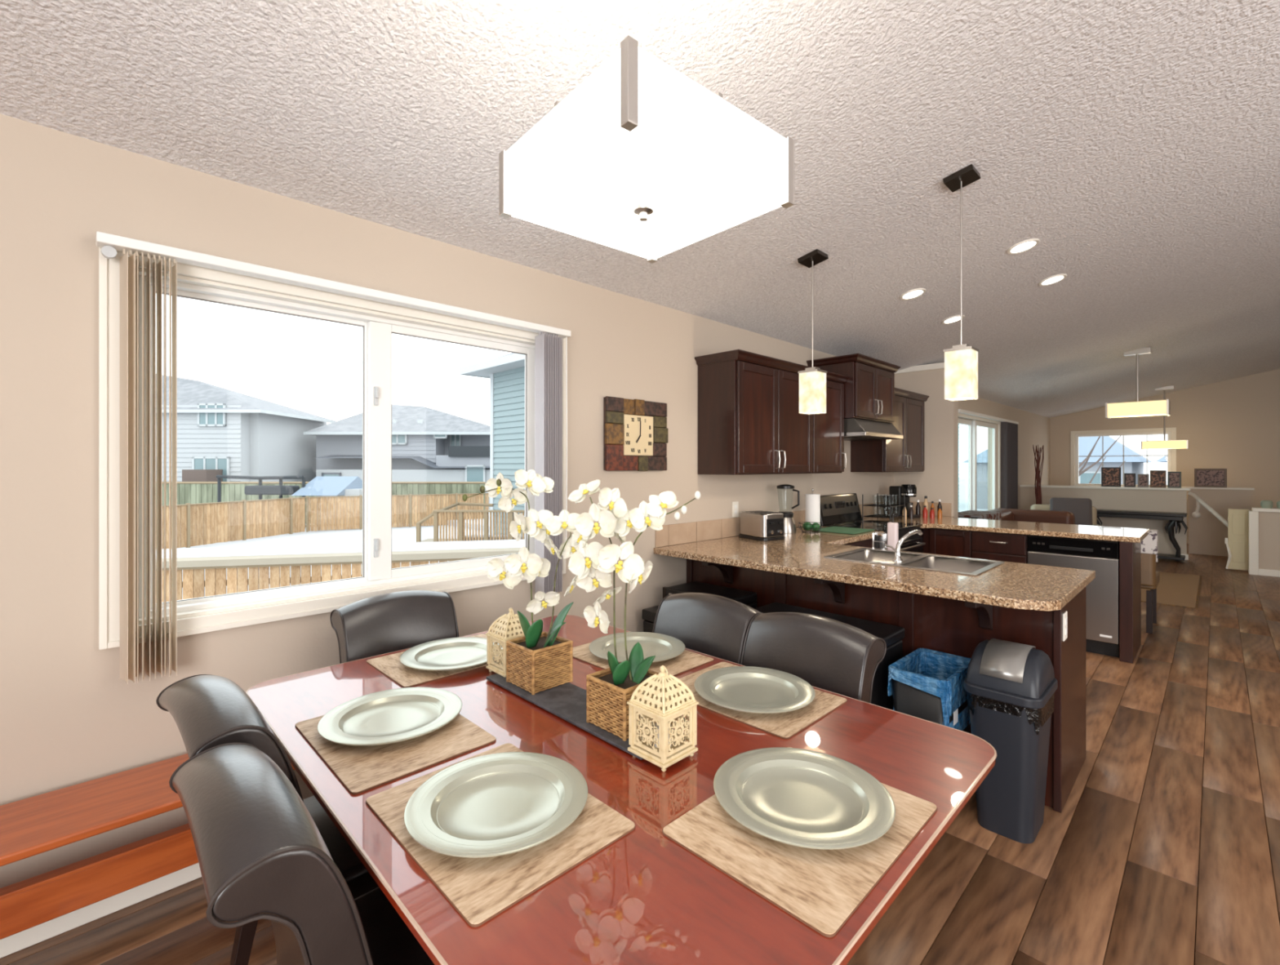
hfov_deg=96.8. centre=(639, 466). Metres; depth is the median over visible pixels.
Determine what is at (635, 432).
wall clock
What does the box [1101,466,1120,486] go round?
photo frame
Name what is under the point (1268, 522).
wall
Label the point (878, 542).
utensil cup
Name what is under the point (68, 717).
wall
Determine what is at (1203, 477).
photo frame
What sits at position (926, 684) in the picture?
waste bin
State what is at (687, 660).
placemat
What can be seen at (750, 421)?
upper cabinet
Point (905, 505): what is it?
sauce bottle
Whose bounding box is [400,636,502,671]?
charger plate
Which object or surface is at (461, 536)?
deck railing
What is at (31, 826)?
wooden bench
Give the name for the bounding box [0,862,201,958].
baseboard
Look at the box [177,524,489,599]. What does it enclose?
snowy ground
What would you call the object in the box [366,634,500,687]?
placemat
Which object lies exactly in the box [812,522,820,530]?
avocado
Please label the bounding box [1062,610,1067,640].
power outlet
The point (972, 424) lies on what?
door
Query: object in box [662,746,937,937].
placemat
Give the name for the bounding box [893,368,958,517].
wall
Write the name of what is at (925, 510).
sauce bottle
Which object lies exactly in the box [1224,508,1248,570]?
gate
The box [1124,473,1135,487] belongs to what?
photo frame
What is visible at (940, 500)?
sauce bottle
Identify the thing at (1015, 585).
countertop
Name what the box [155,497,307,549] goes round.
wooden fence
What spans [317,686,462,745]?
charger plate
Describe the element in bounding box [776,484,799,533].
blender
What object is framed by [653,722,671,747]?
candle
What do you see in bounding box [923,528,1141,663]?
base cabinet
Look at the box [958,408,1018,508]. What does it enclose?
vertical blind
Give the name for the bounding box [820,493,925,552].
range
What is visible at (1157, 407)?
pendant light
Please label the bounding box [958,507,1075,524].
sofa
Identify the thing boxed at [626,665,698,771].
candle lantern
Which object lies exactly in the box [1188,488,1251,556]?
wall
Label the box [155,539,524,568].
snowy ground
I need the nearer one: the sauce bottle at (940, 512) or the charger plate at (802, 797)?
the charger plate at (802, 797)
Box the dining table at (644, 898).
[245,614,996,964]
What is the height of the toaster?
0.187 m
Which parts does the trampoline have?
leg, frame, leg, leg, leg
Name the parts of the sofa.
backrest, arm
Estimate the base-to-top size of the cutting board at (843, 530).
0.011 m
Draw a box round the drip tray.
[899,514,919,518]
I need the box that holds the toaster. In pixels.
[738,510,784,541]
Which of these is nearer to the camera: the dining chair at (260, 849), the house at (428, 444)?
the dining chair at (260, 849)
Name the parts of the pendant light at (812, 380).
rod, lamp shade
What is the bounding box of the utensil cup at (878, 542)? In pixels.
[872,532,886,549]
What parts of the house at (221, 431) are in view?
pane, pane, pane, pane, pane, pane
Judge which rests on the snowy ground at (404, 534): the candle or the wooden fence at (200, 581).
the wooden fence at (200, 581)
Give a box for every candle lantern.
[485,607,530,676]
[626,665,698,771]
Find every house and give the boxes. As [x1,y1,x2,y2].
[155,373,335,481]
[303,404,489,509]
[459,352,959,534]
[962,435,1153,508]
[1155,455,1167,462]
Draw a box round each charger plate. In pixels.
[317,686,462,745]
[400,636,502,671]
[404,751,587,857]
[588,631,684,662]
[694,666,815,713]
[713,746,895,848]
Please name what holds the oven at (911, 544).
in the range at (843, 509)
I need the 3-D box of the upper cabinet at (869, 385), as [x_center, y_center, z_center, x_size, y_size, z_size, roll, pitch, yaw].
[1.897,-0.652,5.021,0.868,0.510,0.459,0,0,-45]
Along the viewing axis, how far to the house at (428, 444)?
41.13 m
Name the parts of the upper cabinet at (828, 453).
panel, crown moulding, handle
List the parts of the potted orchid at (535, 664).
flower, stem, flower, corner post, flower, flower, flower, flower, corner post, flower, flower, flower, flower, flower, flower, stem, flower, flower, flower, corner post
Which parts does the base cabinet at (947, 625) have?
panel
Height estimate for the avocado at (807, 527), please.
0.064 m
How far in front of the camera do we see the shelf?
8.47 m
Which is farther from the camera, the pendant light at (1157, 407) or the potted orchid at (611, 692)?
the pendant light at (1157, 407)
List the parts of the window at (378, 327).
fixed sash, sliding sash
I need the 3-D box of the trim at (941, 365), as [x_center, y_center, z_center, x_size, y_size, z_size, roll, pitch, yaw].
[3.046,-1.037,6.027,0.200,0.060,0.640,0,0,-45]
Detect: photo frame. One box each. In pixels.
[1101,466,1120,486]
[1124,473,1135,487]
[1137,474,1149,487]
[1150,470,1166,487]
[1167,471,1181,488]
[1194,468,1226,487]
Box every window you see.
[98,247,565,649]
[1070,426,1176,487]
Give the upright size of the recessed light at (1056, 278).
0.041 m
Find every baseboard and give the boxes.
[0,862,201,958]
[1180,553,1188,559]
[1258,568,1279,577]
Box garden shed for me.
[291,475,362,496]
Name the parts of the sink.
bowl, bowl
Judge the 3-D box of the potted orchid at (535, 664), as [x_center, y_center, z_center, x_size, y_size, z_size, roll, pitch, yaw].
[-0.338,0.327,1.723,0.354,0.638,0.189,0,0,22]
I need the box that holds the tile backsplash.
[655,501,951,547]
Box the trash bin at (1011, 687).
[963,638,1057,843]
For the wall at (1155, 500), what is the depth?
9.09 m
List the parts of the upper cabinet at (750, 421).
crown moulding, door, panel, handle, handle, door, panel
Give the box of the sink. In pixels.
[823,547,1004,576]
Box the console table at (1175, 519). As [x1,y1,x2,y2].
[1097,509,1187,561]
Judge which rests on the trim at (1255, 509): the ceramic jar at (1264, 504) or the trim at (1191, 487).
the ceramic jar at (1264, 504)
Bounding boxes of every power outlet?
[732,501,738,517]
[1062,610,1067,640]
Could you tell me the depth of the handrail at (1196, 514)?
8.60 m
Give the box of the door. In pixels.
[958,413,1000,510]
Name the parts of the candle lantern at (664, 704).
corner post, panel, roof panel, panel, roof panel, corner post, roof panel, roof panel, panel, panel, corner post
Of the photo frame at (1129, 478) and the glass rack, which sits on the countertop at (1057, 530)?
the glass rack
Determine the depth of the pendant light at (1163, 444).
9.88 m
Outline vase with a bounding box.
[1032,444,1044,504]
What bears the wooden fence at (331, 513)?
on the snowy ground at (404, 534)
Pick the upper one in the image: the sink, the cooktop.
the cooktop
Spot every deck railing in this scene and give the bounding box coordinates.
[155,481,485,524]
[416,502,524,564]
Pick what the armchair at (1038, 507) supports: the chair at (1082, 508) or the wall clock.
the chair at (1082, 508)
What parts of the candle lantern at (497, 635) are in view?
corner post, panel, roof panel, roof panel, corner post, roof panel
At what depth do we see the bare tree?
18.88 m
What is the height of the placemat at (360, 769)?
0.005 m
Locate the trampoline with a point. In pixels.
(260, 490)
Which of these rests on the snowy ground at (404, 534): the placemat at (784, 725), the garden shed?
the garden shed
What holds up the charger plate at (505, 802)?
on the placemat at (479, 889)
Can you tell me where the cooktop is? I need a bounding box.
[821,520,922,533]
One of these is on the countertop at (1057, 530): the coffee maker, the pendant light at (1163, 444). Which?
the coffee maker
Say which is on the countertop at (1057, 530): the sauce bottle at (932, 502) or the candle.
the sauce bottle at (932, 502)
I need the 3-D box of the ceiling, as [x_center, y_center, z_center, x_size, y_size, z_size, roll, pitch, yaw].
[4.766,-1.507,3.854,17.400,1.030,6.450,0,0,-45]
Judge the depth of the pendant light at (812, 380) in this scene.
3.20 m
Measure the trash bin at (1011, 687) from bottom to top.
0.711 m
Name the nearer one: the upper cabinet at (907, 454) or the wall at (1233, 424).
the upper cabinet at (907, 454)
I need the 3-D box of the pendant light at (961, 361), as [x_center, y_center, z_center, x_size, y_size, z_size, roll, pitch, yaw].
[1.495,-0.838,2.643,0.124,1.048,0.126,0,0,-45]
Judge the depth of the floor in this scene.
2.06 m
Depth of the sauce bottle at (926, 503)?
5.76 m
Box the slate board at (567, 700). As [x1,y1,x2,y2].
[486,673,682,759]
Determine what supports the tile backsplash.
attached to the wall at (68, 717)
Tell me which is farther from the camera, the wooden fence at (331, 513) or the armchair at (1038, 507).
the wooden fence at (331, 513)
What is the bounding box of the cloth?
[1141,528,1158,561]
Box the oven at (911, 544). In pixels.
[886,537,925,552]
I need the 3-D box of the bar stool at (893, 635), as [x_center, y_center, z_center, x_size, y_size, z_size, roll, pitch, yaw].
[0.867,1.091,2.820,0.415,0.655,0.720,0,0,-45]
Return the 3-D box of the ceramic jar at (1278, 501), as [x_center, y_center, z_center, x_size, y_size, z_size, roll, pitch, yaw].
[8.281,0.493,7.326,0.110,0.100,0.110,0,0,-45]
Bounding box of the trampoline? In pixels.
[216,475,305,502]
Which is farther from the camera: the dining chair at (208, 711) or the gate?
the gate
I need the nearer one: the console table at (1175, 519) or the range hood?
the range hood
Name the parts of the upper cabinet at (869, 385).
crown moulding, door, panel, handle, handle, door, panel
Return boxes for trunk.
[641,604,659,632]
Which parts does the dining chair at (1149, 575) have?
backrest, leg, seat, leg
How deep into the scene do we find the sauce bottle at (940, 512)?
5.58 m
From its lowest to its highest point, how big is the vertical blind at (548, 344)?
1.394 m
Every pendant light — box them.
[797,248,828,414]
[942,164,981,400]
[1105,346,1170,418]
[1141,385,1188,449]
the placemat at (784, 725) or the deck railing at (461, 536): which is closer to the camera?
the placemat at (784, 725)
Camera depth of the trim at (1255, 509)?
7.38 m
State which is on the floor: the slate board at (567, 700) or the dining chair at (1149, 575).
the dining chair at (1149, 575)
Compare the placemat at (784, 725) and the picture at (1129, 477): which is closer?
the placemat at (784, 725)
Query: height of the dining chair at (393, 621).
0.920 m
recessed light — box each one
[899,288,925,300]
[941,315,964,324]
[1006,238,1039,254]
[1038,274,1066,286]
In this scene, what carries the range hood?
attached to the upper cabinet at (869, 385)
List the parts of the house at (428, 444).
pane, pane, pane, pane, pane, pane, balcony rail, pane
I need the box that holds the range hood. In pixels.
[844,417,903,440]
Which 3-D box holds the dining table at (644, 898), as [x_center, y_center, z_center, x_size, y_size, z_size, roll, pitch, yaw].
[-0.166,1.038,1.529,1.226,0.760,1.706,0,0,-45]
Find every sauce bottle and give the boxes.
[902,505,906,519]
[908,505,913,518]
[915,500,920,516]
[922,505,927,517]
[923,495,928,516]
[929,507,934,518]
[930,501,934,511]
[937,499,942,517]
[937,506,942,518]
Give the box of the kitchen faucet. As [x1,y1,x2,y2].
[884,529,922,562]
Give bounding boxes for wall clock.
[603,395,667,471]
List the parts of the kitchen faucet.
lever, spout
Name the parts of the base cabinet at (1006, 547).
panel, door, handle, drawer, drawer, panel, panel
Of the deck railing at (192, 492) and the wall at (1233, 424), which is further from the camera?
the deck railing at (192, 492)
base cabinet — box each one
[686,559,1086,812]
[844,538,872,547]
[920,528,923,552]
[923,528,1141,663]
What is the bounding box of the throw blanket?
[958,510,1001,519]
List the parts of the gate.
raised panel, raised panel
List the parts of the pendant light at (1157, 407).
rod, lamp shade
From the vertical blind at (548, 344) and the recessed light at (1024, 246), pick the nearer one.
the vertical blind at (548, 344)
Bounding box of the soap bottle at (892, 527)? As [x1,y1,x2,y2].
[887,515,898,550]
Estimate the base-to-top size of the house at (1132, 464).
5.800 m
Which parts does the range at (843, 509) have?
panel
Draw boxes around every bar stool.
[662,581,757,608]
[754,602,904,710]
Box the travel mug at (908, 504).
[905,502,913,514]
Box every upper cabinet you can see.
[694,349,813,475]
[806,353,900,422]
[810,368,848,473]
[850,387,928,472]
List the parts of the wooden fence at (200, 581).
rail, cap rail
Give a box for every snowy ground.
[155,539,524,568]
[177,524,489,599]
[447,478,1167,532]
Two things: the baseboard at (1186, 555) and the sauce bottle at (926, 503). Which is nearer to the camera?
the sauce bottle at (926, 503)
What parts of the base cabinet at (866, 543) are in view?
panel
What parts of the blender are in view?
lid, handle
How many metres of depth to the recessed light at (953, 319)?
4.68 m
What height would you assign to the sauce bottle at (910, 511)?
0.130 m
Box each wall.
[0,113,1049,888]
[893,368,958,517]
[1020,486,1186,554]
[1049,368,1279,543]
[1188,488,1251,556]
[1258,511,1279,570]
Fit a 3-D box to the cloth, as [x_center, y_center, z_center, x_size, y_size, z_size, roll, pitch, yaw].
[4.282,0.680,4.943,0.135,0.276,0.320,0,0,-45]
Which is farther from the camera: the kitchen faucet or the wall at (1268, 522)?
the wall at (1268, 522)
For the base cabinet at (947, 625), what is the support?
on the floor
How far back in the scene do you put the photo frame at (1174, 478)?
8.78 m
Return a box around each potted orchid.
[462,469,582,694]
[568,479,700,741]
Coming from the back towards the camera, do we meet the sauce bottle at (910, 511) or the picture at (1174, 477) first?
the picture at (1174, 477)
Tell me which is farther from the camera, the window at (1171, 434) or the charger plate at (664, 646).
the window at (1171, 434)
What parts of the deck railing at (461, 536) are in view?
post, post, stair rail, post, rail, post, post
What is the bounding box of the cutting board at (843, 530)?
[811,526,874,534]
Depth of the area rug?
6.45 m
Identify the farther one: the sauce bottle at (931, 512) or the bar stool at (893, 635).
the sauce bottle at (931, 512)
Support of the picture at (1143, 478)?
attached to the photo frame at (1143, 479)
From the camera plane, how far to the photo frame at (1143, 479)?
9.03 m
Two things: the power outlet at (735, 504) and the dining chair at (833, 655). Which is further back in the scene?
the power outlet at (735, 504)
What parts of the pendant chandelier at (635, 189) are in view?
glass, glass, glass, glass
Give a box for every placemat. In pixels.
[295,713,496,794]
[365,742,635,926]
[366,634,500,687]
[573,642,713,675]
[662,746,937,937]
[669,662,847,738]
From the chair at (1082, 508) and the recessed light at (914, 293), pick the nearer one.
the recessed light at (914, 293)
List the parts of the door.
sash, sash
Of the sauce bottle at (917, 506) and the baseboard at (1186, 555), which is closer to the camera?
the sauce bottle at (917, 506)
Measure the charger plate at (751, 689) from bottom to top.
0.025 m
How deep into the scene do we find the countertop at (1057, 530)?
4.72 m
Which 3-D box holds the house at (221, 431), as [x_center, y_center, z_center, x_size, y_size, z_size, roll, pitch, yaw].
[-29.688,-1.674,39.650,11.888,9.985,10.300,0,0,0]
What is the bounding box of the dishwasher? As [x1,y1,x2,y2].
[1026,534,1119,657]
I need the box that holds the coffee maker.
[888,484,919,518]
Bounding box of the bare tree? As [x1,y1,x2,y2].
[1078,435,1124,483]
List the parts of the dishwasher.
handle, control panel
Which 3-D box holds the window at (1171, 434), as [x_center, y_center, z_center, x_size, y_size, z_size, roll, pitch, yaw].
[9.494,-0.132,11.224,0.120,1.200,1.590,0,0,-45]
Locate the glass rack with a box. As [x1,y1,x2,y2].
[862,493,905,521]
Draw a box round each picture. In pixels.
[1125,474,1133,485]
[1139,475,1146,485]
[1151,471,1164,486]
[1168,472,1179,486]
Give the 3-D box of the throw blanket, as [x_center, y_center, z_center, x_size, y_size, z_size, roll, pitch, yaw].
[4.147,0.696,7.046,0.900,0.245,0.365,0,0,-45]
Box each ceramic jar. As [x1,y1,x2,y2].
[1260,500,1272,508]
[1276,500,1279,508]
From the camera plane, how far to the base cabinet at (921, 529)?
5.19 m
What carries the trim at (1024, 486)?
on the wall at (1155, 500)
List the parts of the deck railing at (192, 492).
rail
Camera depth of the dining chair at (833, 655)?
1.81 m
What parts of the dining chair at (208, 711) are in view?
backrest, leg, seat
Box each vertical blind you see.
[95,231,570,684]
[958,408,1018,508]
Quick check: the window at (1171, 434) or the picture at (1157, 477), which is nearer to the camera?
the picture at (1157, 477)
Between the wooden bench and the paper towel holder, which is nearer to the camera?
the wooden bench
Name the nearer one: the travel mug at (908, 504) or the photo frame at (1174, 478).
the travel mug at (908, 504)
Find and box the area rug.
[1141,571,1202,608]
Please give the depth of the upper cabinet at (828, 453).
4.52 m
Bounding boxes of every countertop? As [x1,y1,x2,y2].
[653,526,1095,611]
[862,514,1149,542]
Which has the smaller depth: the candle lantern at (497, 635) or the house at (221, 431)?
the candle lantern at (497, 635)
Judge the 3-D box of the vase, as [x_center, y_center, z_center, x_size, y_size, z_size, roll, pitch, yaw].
[6.535,0.529,9.326,0.201,1.778,0.200,0,0,-45]
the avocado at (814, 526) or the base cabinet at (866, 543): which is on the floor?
the base cabinet at (866, 543)
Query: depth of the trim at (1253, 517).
7.45 m
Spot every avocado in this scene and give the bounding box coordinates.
[804,521,812,530]
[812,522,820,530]
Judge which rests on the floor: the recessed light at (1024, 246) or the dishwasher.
the dishwasher
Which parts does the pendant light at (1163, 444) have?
lamp shade, rod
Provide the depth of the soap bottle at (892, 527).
3.42 m
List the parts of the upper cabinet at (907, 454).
door, panel, handle, crown moulding, panel, door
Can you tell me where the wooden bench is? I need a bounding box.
[0,753,295,939]
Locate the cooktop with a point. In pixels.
(882, 526)
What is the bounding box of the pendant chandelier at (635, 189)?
[498,0,794,263]
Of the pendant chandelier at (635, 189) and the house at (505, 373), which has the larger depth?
the house at (505, 373)
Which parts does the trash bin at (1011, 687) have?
lid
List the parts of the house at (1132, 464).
pane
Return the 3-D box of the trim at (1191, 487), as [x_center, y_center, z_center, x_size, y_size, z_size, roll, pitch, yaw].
[9.224,0.348,9.104,0.200,0.030,0.830,0,0,-45]
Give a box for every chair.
[155,674,378,964]
[168,742,434,964]
[329,590,458,663]
[652,592,762,664]
[740,612,886,703]
[1049,497,1092,525]
[1141,552,1159,633]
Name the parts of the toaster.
control panel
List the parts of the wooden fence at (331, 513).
post, post, cap rail, post, post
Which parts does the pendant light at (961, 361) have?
rod, lamp shade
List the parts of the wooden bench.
seat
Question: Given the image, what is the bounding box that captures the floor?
[0,543,1279,964]
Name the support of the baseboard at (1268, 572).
attached to the wall at (1268, 522)
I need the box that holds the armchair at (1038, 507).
[1030,504,1100,525]
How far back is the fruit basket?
4.36 m
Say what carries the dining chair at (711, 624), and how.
on the floor
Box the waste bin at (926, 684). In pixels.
[887,648,970,733]
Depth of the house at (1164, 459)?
32.31 m
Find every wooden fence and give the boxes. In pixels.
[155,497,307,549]
[155,557,476,603]
[306,493,488,532]
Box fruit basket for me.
[798,521,822,533]
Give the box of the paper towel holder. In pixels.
[804,488,820,529]
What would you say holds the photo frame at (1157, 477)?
on the trim at (1024, 486)
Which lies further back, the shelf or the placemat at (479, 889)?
the shelf
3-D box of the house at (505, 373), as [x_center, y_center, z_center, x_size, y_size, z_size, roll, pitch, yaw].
[5.617,-0.832,23.192,23.440,8.300,8.480,0,0,-45]
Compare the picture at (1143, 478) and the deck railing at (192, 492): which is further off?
the deck railing at (192, 492)
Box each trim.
[894,362,944,373]
[1019,484,1191,490]
[1181,486,1254,489]
[1248,510,1258,574]
[1251,506,1279,512]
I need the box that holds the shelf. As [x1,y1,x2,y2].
[1157,553,1185,560]
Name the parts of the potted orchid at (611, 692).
flower, flower, flower, corner post, flower, flower, flower, stem, flower, flower, flower, flower, corner post, flower, flower, flower, stem, flower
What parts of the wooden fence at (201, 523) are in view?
post, cap rail, post, post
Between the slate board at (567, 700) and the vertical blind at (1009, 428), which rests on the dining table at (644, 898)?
the slate board at (567, 700)
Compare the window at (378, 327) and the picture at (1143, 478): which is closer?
the window at (378, 327)
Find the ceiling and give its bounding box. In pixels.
[0,0,1279,417]
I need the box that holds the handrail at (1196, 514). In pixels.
[1187,491,1227,527]

